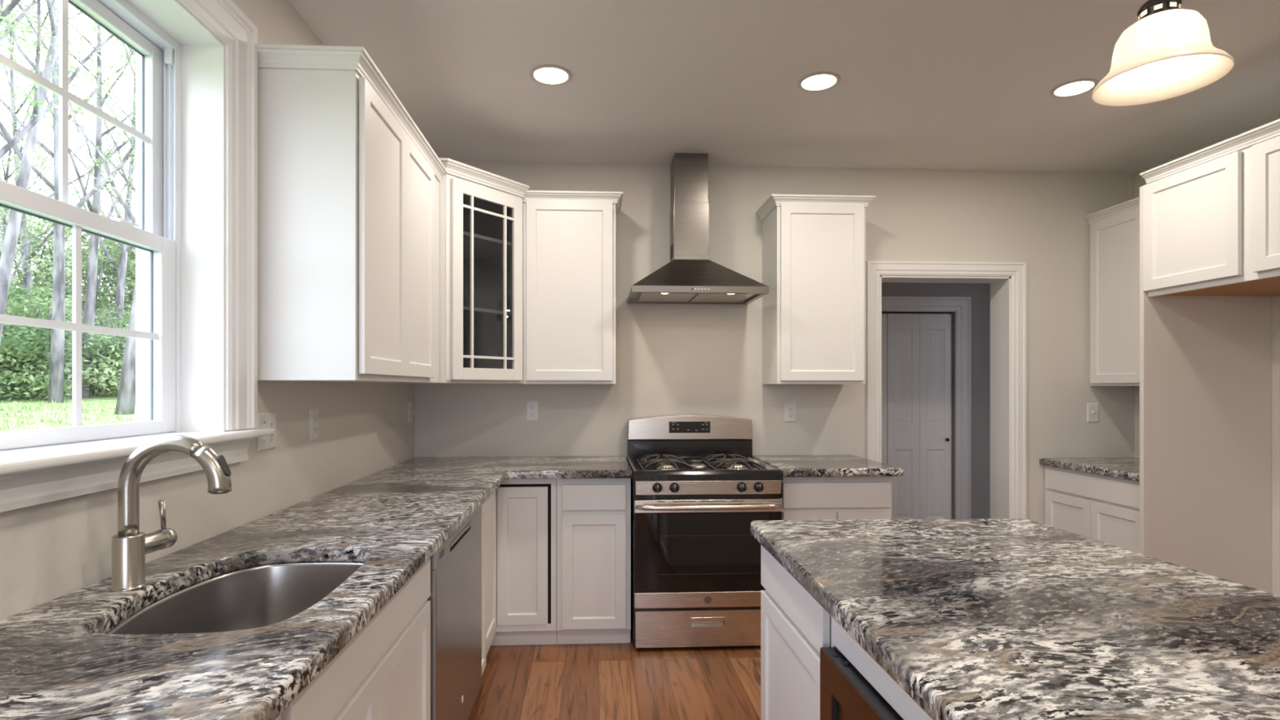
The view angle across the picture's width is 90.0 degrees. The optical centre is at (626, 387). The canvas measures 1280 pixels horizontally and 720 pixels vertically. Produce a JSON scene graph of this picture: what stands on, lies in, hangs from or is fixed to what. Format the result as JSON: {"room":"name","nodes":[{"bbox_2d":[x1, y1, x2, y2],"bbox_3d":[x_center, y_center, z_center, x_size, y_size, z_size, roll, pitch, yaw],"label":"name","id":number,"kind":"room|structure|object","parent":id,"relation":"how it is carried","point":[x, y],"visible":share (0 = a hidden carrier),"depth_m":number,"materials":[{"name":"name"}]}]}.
{"room":"kitchen","nodes":[
{"label":"kitchen","id":0,"kind":"room"},
{"bbox_2d":[0,0,414,620],"bbox_3d":[-1.246,0.035,0.648,0.220,2.870,7.000,0,0,-3],"label":"wall","id":1,"kind":"structure","parent":0,"point":[49,551],"depth_m":2.07,"materials":[{"name":"paint"}]},
{"bbox_2d":[0,0,275,512],"bbox_3d":[-1.267,-0.458,1.403,0.316,1.371,1.360,0,0,-3],"label":"window","id":2,"kind":"structure","parent":1,"relation":"in","point":[193,234],"depth_m":1.88,"materials":[{"name":"paint"}]},
{"bbox_2d":[257,412,275,451],"bbox_3d":[-1.204,0.148,2.155,0.016,0.124,0.118,0,0,-3],"label":"wall outlet","id":3,"kind":"object","parent":1,"relation":"attached to","point":[268,420],"visible":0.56,"depth_m":2.15,"materials":[{"name":"white plastic"}]},
{"bbox_2d":[268,420,274,428],"bbox_3d":[-1.206,0.128,2.178,0.002,0.028,0.032,0,0,-3],"label":"outlet","id":4,"kind":"object","parent":3,"relation":"attached to","point":[271,423],"depth_m":2.18,"materials":[{"name":"white plastic"}]},
{"bbox_2d":[268,434,274,440],"bbox_3d":[-1.206,0.168,2.178,0.002,0.028,0.032,0,0,-3],"label":"outlet","id":5,"kind":"object","parent":3,"relation":"attached to","point":[271,437],"depth_m":2.18,"materials":[{"name":"white plastic"}]},
{"bbox_2d":[309,408,318,440],"bbox_3d":[-1.226,0.146,2.519,0.009,0.124,0.076,0,0,-3],"label":"wall outlet","id":6,"kind":"object","parent":1,"relation":"attached to","point":[313,413],"visible":1,"depth_m":2.51,"materials":[{"name":"white plastic"}]},
{"bbox_2d":[313,415,317,422],"bbox_3d":[-1.224,0.126,2.519,0.002,0.028,0.032,0,0,-3],"label":"outlet","id":7,"kind":"object","parent":6,"relation":"attached to","point":[315,417],"depth_m":2.52,"materials":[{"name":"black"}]},
{"bbox_2d":[313,426,317,433],"bbox_3d":[-1.224,0.166,2.519,0.002,0.028,0.032,0,0,-3],"label":"outlet","id":8,"kind":"object","parent":6,"relation":"attached to","point":[315,428],"depth_m":2.52,"materials":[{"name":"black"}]},
{"bbox_2d":[255,43,446,382],"bbox_3d":[-1.050,-0.554,2.614,0.366,1.065,1.163,0,0,-3],"label":"upper cabinet","id":9,"kind":"object","parent":1,"relation":"attached to","point":[348,181],"visible":0.91,"depth_m":2.08,"materials":[{"name":"paint"}]},
{"bbox_2d":[407,401,412,422],"bbox_3d":[-1.293,0.148,3.834,0.009,0.124,0.076,0,0,-3],"label":"wall outlet","id":10,"kind":"object","parent":1,"relation":"attached to","point":[409,403],"visible":1,"depth_m":3.81,"materials":[{"name":"white plastic"}]},
{"bbox_2d":[395,157,529,383],"bbox_3d":[-0.913,-0.579,3.567,0.737,1.113,0.799,0,0,-3],"label":"upper cabinet","id":11,"kind":"object","parent":1,"relation":"attached to","point":[481,211],"visible":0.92,"depth_m":3.50,"materials":[{"name":"paint"}]},
{"bbox_2d":[462,231,511,258],"bbox_3d":[-0.935,-0.804,3.590,0.660,0.018,0.715,0,0,-3],"label":"shelf","id":12,"kind":"object","parent":11,"relation":"attached to","point":[484,247],"depth_m":3.63,"materials":[{"name":"paint"}]},
{"bbox_2d":[462,306,511,321],"bbox_3d":[-0.935,-0.414,3.590,0.660,0.018,0.715,0,0,-3],"label":"shelf","id":13,"kind":"object","parent":11,"relation":"attached to","point":[480,314],"depth_m":3.58,"materials":[{"name":"paint"}]},
{"bbox_2d":[462,195,514,368],"bbox_3d":[-0.731,-0.545,3.410,0.012,0.891,0.350,0,0,37],"label":"grille","id":14,"kind":"object","parent":11,"relation":"attached to","point":[471,238],"depth_m":3.48,"materials":[{"name":"paint"}]},
{"bbox_2d":[467,629,760,719],"bbox_3d":[1.819,1.430,1.604,6.000,0.120,8.200,0,0,-3],"label":"floor","id":15,"kind":"structure","parent":0,"point":[596,681],"depth_m":2.96,"materials":[{"name":"brown wood"}]},
{"bbox_2d":[280,558,430,719],"bbox_3d":[-0.870,0.921,1.460,0.609,0.898,0.915,0,0,-3],"label":"base cabinet","id":16,"kind":"object","parent":15,"relation":"on","point":[383,673],"visible":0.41,"depth_m":1.50,"materials":[{"name":"paint"}]},
{"bbox_2d":[426,504,481,719],"bbox_3d":[-0.896,0.927,2.321,0.609,0.885,0.785,0,0,-3],"label":"dishwasher","id":17,"kind":"object","parent":15,"relation":"on","point":[455,598],"visible":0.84,"depth_m":2.23,"materials":[{"name":"silver metal"}]},
{"bbox_2d":[481,499,486,675],"bbox_3d":[-0.938,0.921,2.817,0.609,0.898,0.187,0,0,-3],"label":"base cabinet","id":18,"kind":"object","parent":15,"relation":"on","point":[484,504],"visible":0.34,"depth_m":2.88,"materials":[{"name":"paint"}]},
{"bbox_2d":[486,478,556,654],"bbox_3d":[-0.823,0.921,3.444,0.902,0.898,1.052,0,0,-3],"label":"base cabinet","id":19,"kind":"object","parent":15,"relation":"on","point":[522,513],"visible":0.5,"depth_m":3.37,"materials":[{"name":"paint"}]},
{"bbox_2d":[556,478,631,644],"bbox_3d":[-0.186,0.921,3.683,0.391,0.898,0.638,0,0,-3],"label":"base cabinet","id":20,"kind":"object","parent":15,"relation":"on","point":[593,515],"visible":0.88,"depth_m":3.37,"materials":[{"name":"paint"}]},
{"bbox_2d":[626,414,782,648],"bbox_3d":[0.410,0.771,3.647,0.784,1.198,0.756,0,0,-3],"label":"gas range","id":21,"kind":"object","parent":15,"relation":"on","point":[698,487],"visible":0.98,"depth_m":3.33,"materials":[{"name":"silver metal"}]},
{"bbox_2d":[631,477,635,645],"bbox_3d":[0.408,0.917,3.695,0.776,0.865,0.660,0,0,-3],"label":"panel","id":22,"kind":"object","parent":21,"relation":"in","point":[633,611],"depth_m":3.36,"materials":[{"name":"black metal"}]},
{"bbox_2d":[626,457,782,480],"bbox_3d":[0.410,0.457,3.638,0.784,0.054,0.645,0,0,-3],"label":"cooktop","id":23,"kind":"object","parent":21,"relation":"in","point":[692,468],"depth_m":3.34,"materials":[{"name":"black metal"}]},
{"bbox_2d":[780,475,892,519],"bbox_3d":[1.116,0.921,3.749,0.617,0.898,0.638,0,0,-3],"label":"base cabinet","id":24,"kind":"object","parent":15,"relation":"on","point":[804,498],"visible":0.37,"depth_m":3.43,"materials":[{"name":"paint"}]},
{"bbox_2d":[752,454,903,476],"bbox_3d":[1.131,0.451,3.720,0.651,0.042,0.697,0,0,-3],"label":"countertop","id":25,"kind":"structure","parent":24,"relation":"on","point":[791,465],"depth_m":3.47,"materials":[{"name":"grey stone"}]},
{"bbox_2d":[760,544,932,719],"bbox_3d":[0.847,0.921,1.129,0.750,0.897,1.850,0,0,-3],"label":"base cabinet","id":26,"kind":"object","parent":15,"relation":"on","point":[795,627],"visible":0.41,"depth_m":1.68,"materials":[{"name":"paint"}]},
{"bbox_2d":[750,519,1279,719],"bbox_3d":[0.881,0.450,1.098,0.954,0.044,1.984,0,0,-3],"label":"countertop","id":27,"kind":"structure","parent":26,"relation":"on","point":[972,619],"depth_m":1.19,"materials":[{"name":"grey stone"}]},
{"bbox_2d":[820,647,903,719],"bbox_3d":[0.672,0.979,1.145,0.431,0.782,0.648,0,0,-3],"label":"microwave","id":28,"kind":"object","parent":15,"relation":"on","point":[846,694],"visible":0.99,"depth_m":1.33,"materials":[{"name":"black metal"}]},
{"bbox_2d":[1044,465,1139,553],"bbox_3d":[3.025,0.936,3.756,0.628,0.868,0.818,0,0,-3],"label":"base cabinet","id":29,"kind":"object","parent":15,"relation":"on","point":[1100,508],"visible":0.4,"depth_m":3.71,"materials":[{"name":"paint"}]},
{"bbox_2d":[1039,457,1139,481],"bbox_3d":[3.018,0.480,3.755,0.642,0.044,0.819,0,0,-3],"label":"countertop","id":30,"kind":"structure","parent":29,"relation":"on","point":[1128,468],"depth_m":3.81,"materials":[{"name":"grey stone"}]},
{"bbox_3d":[-0.813,0.921,0.335,0.609,0.898,1.332,0,0,-3],"label":"base cabinet","id":31,"kind":"object","parent":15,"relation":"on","visible":0},
{"bbox_2d":[0,456,631,719],"bbox_3d":[-0.543,0.451,1.823,1.297,0.042,4.317,0,0,-3],"label":"countertop","id":32,"kind":"structure","parent":31,"relation":"on","point":[59,660],"depth_m":1.23,"materials":[{"name":"grey stone"}]},
{"bbox_2d":[110,435,231,591],"bbox_3d":[-0.979,0.266,1.421,0.242,0.328,0.148,0,0,-3],"label":"kitchen faucet","id":33,"kind":"object","parent":32,"relation":"on","point":[130,546],"visible":1,"depth_m":1.36,"materials":[{"name":"silver metal"}]},
{"bbox_2d":[110,531,146,591],"bbox_3d":[-1.067,0.373,1.373,0.061,0.114,0.061,0,0,-3],"label":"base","id":34,"kind":"object","parent":33,"relation":"on","point":[128,548],"depth_m":1.35,"materials":[{"name":"silver metal"}]},
{"bbox_2d":[106,561,364,634],"bbox_3d":[-0.829,0.577,1.421,0.460,0.212,0.658,0,0,-3],"label":"sink","id":35,"kind":"object","parent":32,"relation":"in","point":[264,595],"visible":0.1,"depth_m":1.65,"materials":[{"name":"grey metal"}]},
{"bbox_2d":[414,160,1134,524],"bbox_3d":[1.103,-0.015,4.171,4.830,2.770,0.200,0,0,-3],"label":"wall","id":36,"kind":"structure","parent":0,"point":[671,358],"depth_m":4.06,"materials":[{"name":"paint"}]},
{"bbox_2d":[525,400,538,421],"bbox_3d":[-0.584,0.148,3.981,0.076,0.124,0.009,0,0,-3],"label":"wall outlet","id":37,"kind":"object","parent":36,"relation":"attached to","point":[531,406],"visible":1,"depth_m":3.98,"materials":[{"name":"white plastic"}]},
{"bbox_2d":[529,405,534,409],"bbox_3d":[-0.584,0.128,3.978,0.032,0.028,0.002,0,0,-3],"label":"outlet","id":38,"kind":"object","parent":37,"relation":"attached to","point":[531,407],"depth_m":3.98,"materials":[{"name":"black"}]},
{"bbox_2d":[529,412,534,416],"bbox_3d":[-0.584,0.168,3.978,0.032,0.028,0.002,0,0,-3],"label":"outlet","id":39,"kind":"object","parent":37,"relation":"attached to","point":[531,414],"depth_m":3.98,"materials":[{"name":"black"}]},
{"bbox_2d":[523,190,622,384],"bbox_3d":[-0.311,-0.565,3.813,0.569,1.095,0.369,0,0,-3],"label":"upper cabinet","id":40,"kind":"object","parent":36,"relation":"attached to","point":[569,237],"visible":0.98,"depth_m":3.65,"materials":[{"name":"paint"}]},
{"bbox_2d":[626,152,768,304],"bbox_3d":[0.400,-0.962,3.782,0.762,0.875,0.503,0,0,-3],"label":"range hood","id":41,"kind":"object","parent":36,"relation":"attached to","point":[690,277],"visible":1,"depth_m":3.82,"materials":[{"name":"silver metal"}]},
{"bbox_2d":[670,244,672,260],"bbox_3d":[0.279,-0.830,3.924,0.002,0.080,0.110,0,0,-3],"label":"vent","id":42,"kind":"object","parent":41,"relation":"attached to","point":[671,245],"depth_m":3.93,"materials":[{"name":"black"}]},
{"bbox_2d":[784,402,796,422],"bbox_3d":[1.046,0.159,4.063,0.076,0.124,0.009,0,0,-3],"label":"wall outlet","id":43,"kind":"object","parent":36,"relation":"attached to","point":[790,408],"visible":1,"depth_m":4.06,"materials":[{"name":"white plastic"}]},
{"bbox_2d":[788,406,793,411],"bbox_3d":[1.046,0.139,4.061,0.032,0.028,0.002,0,0,-3],"label":"outlet","id":44,"kind":"object","parent":43,"relation":"attached to","point":[790,408],"depth_m":4.06,"materials":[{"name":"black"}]},
{"bbox_2d":[788,413,793,417],"bbox_3d":[1.046,0.179,4.061,0.032,0.028,0.002,0,0,-3],"label":"outlet","id":45,"kind":"object","parent":43,"relation":"attached to","point":[790,415],"depth_m":4.06,"materials":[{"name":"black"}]},
{"bbox_2d":[755,194,875,384],"bbox_3d":[1.134,-0.565,3.886,0.609,1.095,0.369,0,0,-3],"label":"upper cabinet","id":46,"kind":"object","parent":36,"relation":"attached to","point":[814,245],"visible":1,"depth_m":3.73,"materials":[{"name":"paint"}]},
{"bbox_2d":[866,260,1026,519],"bbox_3d":[2.051,0.283,4.208,1.043,2.174,0.222,0,0,-3],"label":"trim","id":47,"kind":"structure","parent":36,"relation":"attached to","point":[1007,282],"depth_m":4.13,"materials":[{"name":"paint"}]},
{"bbox_2d":[1087,403,1098,422],"bbox_3d":[3.036,0.166,4.161,0.076,0.124,0.016,0,0,-3],"label":"wall switch","id":48,"kind":"object","parent":36,"relation":"attached to","point":[1092,408],"visible":1,"depth_m":4.16,"materials":[{"name":"white plastic"}]},
{"bbox_2d":[288,0,1279,173],"bbox_3d":[1.408,-1.460,0.832,5.300,0.120,6.900,0,0,-3],"label":"ceiling","id":49,"kind":"structure","parent":0,"point":[923,84],"depth_m":2.91,"materials":[{"name":"paint"}]},
{"bbox_2d":[529,64,572,85],"bbox_3d":[-0.338,-1.395,2.872,0.188,0.008,0.188,0,0,-3],"label":"recessed light","id":50,"kind":"object","parent":49,"relation":"in","point":[545,74],"visible":1,"depth_m":2.86,"materials":[{"name":"grey plastic"}]},
{"bbox_2d":[797,71,840,92],"bbox_3d":[0.883,-1.395,2.933,0.188,0.008,0.188,0,0,-3],"label":"recessed light","id":51,"kind":"object","parent":49,"relation":"in","point":[820,81],"visible":1,"depth_m":2.92,"materials":[{"name":"grey plastic"}]},
{"bbox_2d":[1049,78,1098,97],"bbox_3d":[2.094,-1.395,2.995,0.188,0.008,0.188,0,0,-3],"label":"recessed light","id":52,"kind":"object","parent":49,"relation":"in","point":[1078,86],"visible":0.99,"depth_m":2.98,"materials":[{"name":"grey plastic"}]},
{"bbox_2d":[1091,0,1234,106],"bbox_3d":[0.833,-0.938,1.001,0.171,0.923,0.171,0,0,-3],"label":"pendant lamp","id":53,"kind":"object","parent":49,"relation":"hanging from","point":[1169,52],"visible":1,"depth_m":0.98,"materials":[{"name":"beige glass"}]},
{"bbox_2d":[881,312,948,314],"bbox_3d":[2.247,0.150,5.611,1.360,2.440,0.020,0,0,-3],"label":"wall","id":54,"kind":"structure","parent":0,"point":[882,313],"depth_m":5.62,"materials":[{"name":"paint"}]},
{"bbox_2d":[881,282,990,519],"bbox_3d":[2.271,0.150,5.532,2.700,2.440,0.100,0,0,-3],"label":"wall","id":55,"kind":"structure","parent":0,"point":[979,293],"depth_m":5.52,"materials":[{"name":"paint"}]},
{"bbox_2d":[881,311,952,519],"bbox_3d":[2.252,0.354,5.517,1.150,2.008,0.062,0,0,-3],"label":"door","id":56,"kind":"structure","parent":55,"relation":"in","point":[917,348],"depth_m":5.53,"materials":[{"name":"paint"}]},
{"bbox_2d":[881,296,970,519],"bbox_3d":[2.254,0.297,5.470,1.410,2.145,0.022,0,0,-3],"label":"trim","id":57,"kind":"structure","parent":55,"relation":"attached to","point":[961,306],"depth_m":5.50,"materials":[{"name":"paint"}]},
{"bbox_2d":[1139,186,1271,593],"bbox_3d":[3.014,0.165,3.329,0.700,2.410,0.025,0,0,-3],"label":"panel","id":58,"kind":"structure","parent":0,"point":[1206,361],"depth_m":3.32,"materials":[{"name":"paint"}]},
{"bbox_2d":[1134,115,1279,595],"bbox_3d":[3.592,-0.015,0.793,0.200,2.770,6.800,0,0,-3],"label":"wall","id":59,"kind":"structure","parent":0,"point":[1140,181],"depth_m":3.33,"materials":[{"name":"paint"}]},
{"bbox_2d":[1084,196,1139,386],"bbox_3d":[3.168,-0.560,3.763,0.344,1.105,0.819,0,0,-3],"label":"upper cabinet","id":60,"kind":"object","parent":59,"relation":"attached to","point":[1114,230],"visible":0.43,"depth_m":3.94,"materials":[{"name":"paint"}]},
{"bbox_2d":[1139,118,1279,297],"bbox_3d":[3.028,-0.782,2.813,0.719,0.637,1.013,0,0,-3],"label":"upper cabinet","id":61,"kind":"object","parent":59,"relation":"attached to","point":[1211,214],"visible":1,"depth_m":2.94,"materials":[{"name":"paint"}]},
{"label":"outside","id":62,"kind":"structure","parent":0,"visible":0},
{"bbox_2d":[0,388,135,431],"bbox_3d":[-37.137,0.760,17.154,69.760,1.902,90.000,0,0,-3],"label":"lawn","id":63,"kind":"structure","parent":62,"point":[107,397],"depth_m":16.27,"materials":[{"name":"green plant"}]},
{"bbox_2d":[0,168,53,282],"bbox_3d":[-25.660,-4.385,25.216,5.306,8.738,3.985,0,0,25],"label":"tree","id":64,"kind":"object","parent":63,"relation":"on","point":[14,180],"visible":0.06,"depth_m":25.32,"materials":[{"name":"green plant"}]},
{"bbox_2d":[0,0,58,54],"bbox_3d":[-13.185,-6.270,10.863,7.184,14.590,5.751,0,0,-3],"label":"tree","id":65,"kind":"object","parent":63,"relation":"on","point":[5,33],"visible":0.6,"depth_m":12.24,"materials":[{"name":"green plant"}]},
{"bbox_2d":[0,0,83,343],"bbox_3d":[-10.779,-5.584,10.863,5.757,13.438,4.117,0,0,-3],"label":"tree","id":66,"kind":"object","parent":63,"relation":"on","point":[8,252],"visible":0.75,"depth_m":10.97,"materials":[{"name":"grey plant"}]},
{"bbox_2d":[0,323,85,401],"bbox_3d":[-18.743,-0.755,18.744,4.517,2.702,3.479,0,0,-3],"label":"shrub","id":67,"kind":"object","parent":63,"relation":"on","point":[14,343],"visible":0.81,"depth_m":18.76,"materials":[{"name":"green plant"}]},
{"bbox_2d":[0,112,87,395],"bbox_3d":[-19.955,-4.255,20.805,4.248,9.251,4.844,0,0,-3],"label":"tree","id":68,"kind":"object","parent":63,"relation":"on","point":[3,224],"visible":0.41,"depth_m":20.66,"materials":[{"name":"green plant"}]},
{"bbox_2d":[0,211,87,305],"bbox_3d":[-23.355,-3.291,24.395,4.524,6.759,4.347,0,0,19],"label":"tree","id":69,"kind":"object","parent":63,"relation":"on","point":[68,270],"visible":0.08,"depth_m":24.39,"materials":[{"name":"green plant"}]},
{"bbox_2d":[7,292,84,391],"bbox_3d":[-21.010,-1.447,22.723,3.960,3.836,3.197,0,0,-3],"label":"shrub","id":70,"kind":"object","parent":63,"relation":"on","point":[39,292],"visible":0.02,"depth_m":22.37,"materials":[{"name":"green plant"}]},
{"bbox_2d":[0,284,106,398],"bbox_3d":[-18.404,-1.292,19.828,3.457,3.730,3.661,0,0,-19],"label":"shrub","id":71,"kind":"object","parent":63,"relation":"on","point":[36,308],"visible":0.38,"depth_m":19.41,"materials":[{"name":"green plant"}]},
{"bbox_2d":[0,0,135,403],"bbox_3d":[-16.623,-7.941,18.934,8.167,17.014,6.298,0,0,-33],"label":"tree","id":72,"kind":"object","parent":63,"relation":"on","point":[57,342],"visible":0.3,"depth_m":18.64,"materials":[{"name":"grey plant"}]},
{"bbox_2d":[0,0,135,316],"bbox_3d":[-19.941,-7.010,22.677,8.504,14.563,4.889,0,0,-3],"label":"tree","id":73,"kind":"object","parent":63,"relation":"on","point":[27,280],"visible":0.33,"depth_m":22.04,"materials":[{"name":"grey plant"}]},
{"bbox_2d":[0,0,135,158],"bbox_3d":[-9.086,-5.442,9.357,5.531,13.330,6.170,0,0,-3],"label":"tree","id":74,"kind":"object","parent":63,"relation":"on","point":[10,7],"visible":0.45,"depth_m":10.06,"materials":[{"name":"grey plant"}]},
{"bbox_2d":[2,0,135,398],"bbox_3d":[-16.551,-7.416,20.883,5.038,15.709,6.791,0,0,32],"label":"tree","id":75,"kind":"object","parent":63,"relation":"on","point":[91,291],"visible":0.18,"depth_m":20.68,"materials":[{"name":"grey plant"}]},
{"bbox_2d":[3,26,135,414],"bbox_3d":[-12.098,-6.607,17.361,6.562,14.849,5.977,0,0,31],"label":"tree","id":76,"kind":"object","parent":63,"relation":"on","point":[126,400],"visible":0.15,"depth_m":16.59,"materials":[{"name":"grey plant"}]},
{"bbox_2d":[12,226,130,315],"bbox_3d":[-24.368,-3.337,26.774,4.418,6.615,5.481,0,0,19],"label":"tree","id":77,"kind":"object","parent":63,"relation":"on","point":[19,272],"visible":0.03,"depth_m":26.62,"materials":[{"name":"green plant"}]},
{"bbox_2d":[8,31,135,391],"bbox_3d":[-19.116,-7.130,24.055,7.644,14.774,5.350,0,0,22],"label":"tree","id":78,"kind":"object","parent":63,"relation":"on","point":[122,269],"visible":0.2,"depth_m":24.32,"materials":[{"name":"grey plant"}]},
{"bbox_2d":[26,310,119,393],"bbox_3d":[-19.744,-1.168,22.753,3.380,3.153,3.509,0,0,-3],"label":"shrub","id":79,"kind":"object","parent":63,"relation":"on","point":[69,313],"visible":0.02,"depth_m":23.11,"materials":[{"name":"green plant"}]},
{"bbox_2d":[17,201,135,318],"bbox_3d":[-21.991,-3.671,25.775,5.478,7.519,4.545,0,0,26],"label":"tree","id":80,"kind":"object","parent":63,"relation":"on","point":[69,232],"visible":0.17,"depth_m":25.71,"materials":[{"name":"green plant"}]},
{"bbox_2d":[40,319,123,396],"bbox_3d":[-17.786,-0.928,21.394,3.976,2.709,3.764,0,0,-3],"label":"shrub","id":81,"kind":"object","parent":63,"relation":"on","point":[100,382],"visible":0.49,"depth_m":20.53,"materials":[{"name":"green plant"}]},
{"bbox_2d":[29,74,135,192],"bbox_3d":[-15.101,-7.301,21.002,7.044,15.618,5.820,0,0,-33],"label":"tree","id":82,"kind":"object","parent":63,"relation":"on","point":[123,176],"visible":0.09,"depth_m":21.03,"materials":[{"name":"grey plant"}]},
{"bbox_2d":[45,241,135,322],"bbox_3d":[-22.303,-3.263,28.154,5.483,6.501,4.890,0,0,33],"label":"tree","id":83,"kind":"object","parent":63,"relation":"on","point":[117,255],"visible":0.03,"depth_m":27.30,"materials":[{"name":"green plant"}]},
{"bbox_2d":[64,308,128,381],"bbox_3d":[-16.927,-1.065,21.925,3.574,3.005,4.232,0,0,-26],"label":"shrub","id":84,"kind":"object","parent":63,"relation":"on","point":[117,350],"visible":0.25,"depth_m":20.53,"materials":[{"name":"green plant"}]},
{"bbox_2d":[70,247,135,327],"bbox_3d":[-20.639,-3.324,27.241,5.288,6.878,4.286,0,0,-3],"label":"tree","id":85,"kind":"object","parent":63,"relation":"on","point":[113,276],"visible":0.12,"depth_m":26.56,"materials":[{"name":"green plant"}]},
{"bbox_2d":[81,302,131,359],"bbox_3d":[-19.210,-1.475,24.465,4.280,3.484,3.784,0,0,-3],"label":"shrub","id":86,"kind":"object","parent":63,"relation":"on","point":[105,308],"visible":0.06,"depth_m":23.88,"materials":[{"name":"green plant"}]},
{"bbox_2d":[89,29,135,104],"bbox_3d":[-11.860,-6.648,19.147,5.843,14.778,5.980,0,0,-3],"label":"tree","id":87,"kind":"object","parent":63,"relation":"on","point":[107,92],"visible":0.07,"depth_m":17.20,"materials":[{"name":"grey plant"}]},
{"bbox_2d":[106,250,135,320],"bbox_3d":[-19.905,-3.932,28.559,5.259,7.962,4.921,0,0,-41],"label":"tree","id":88,"kind":"object","parent":63,"relation":"on","point":[129,308],"visible":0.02,"depth_m":27.20,"materials":[{"name":"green plant"}]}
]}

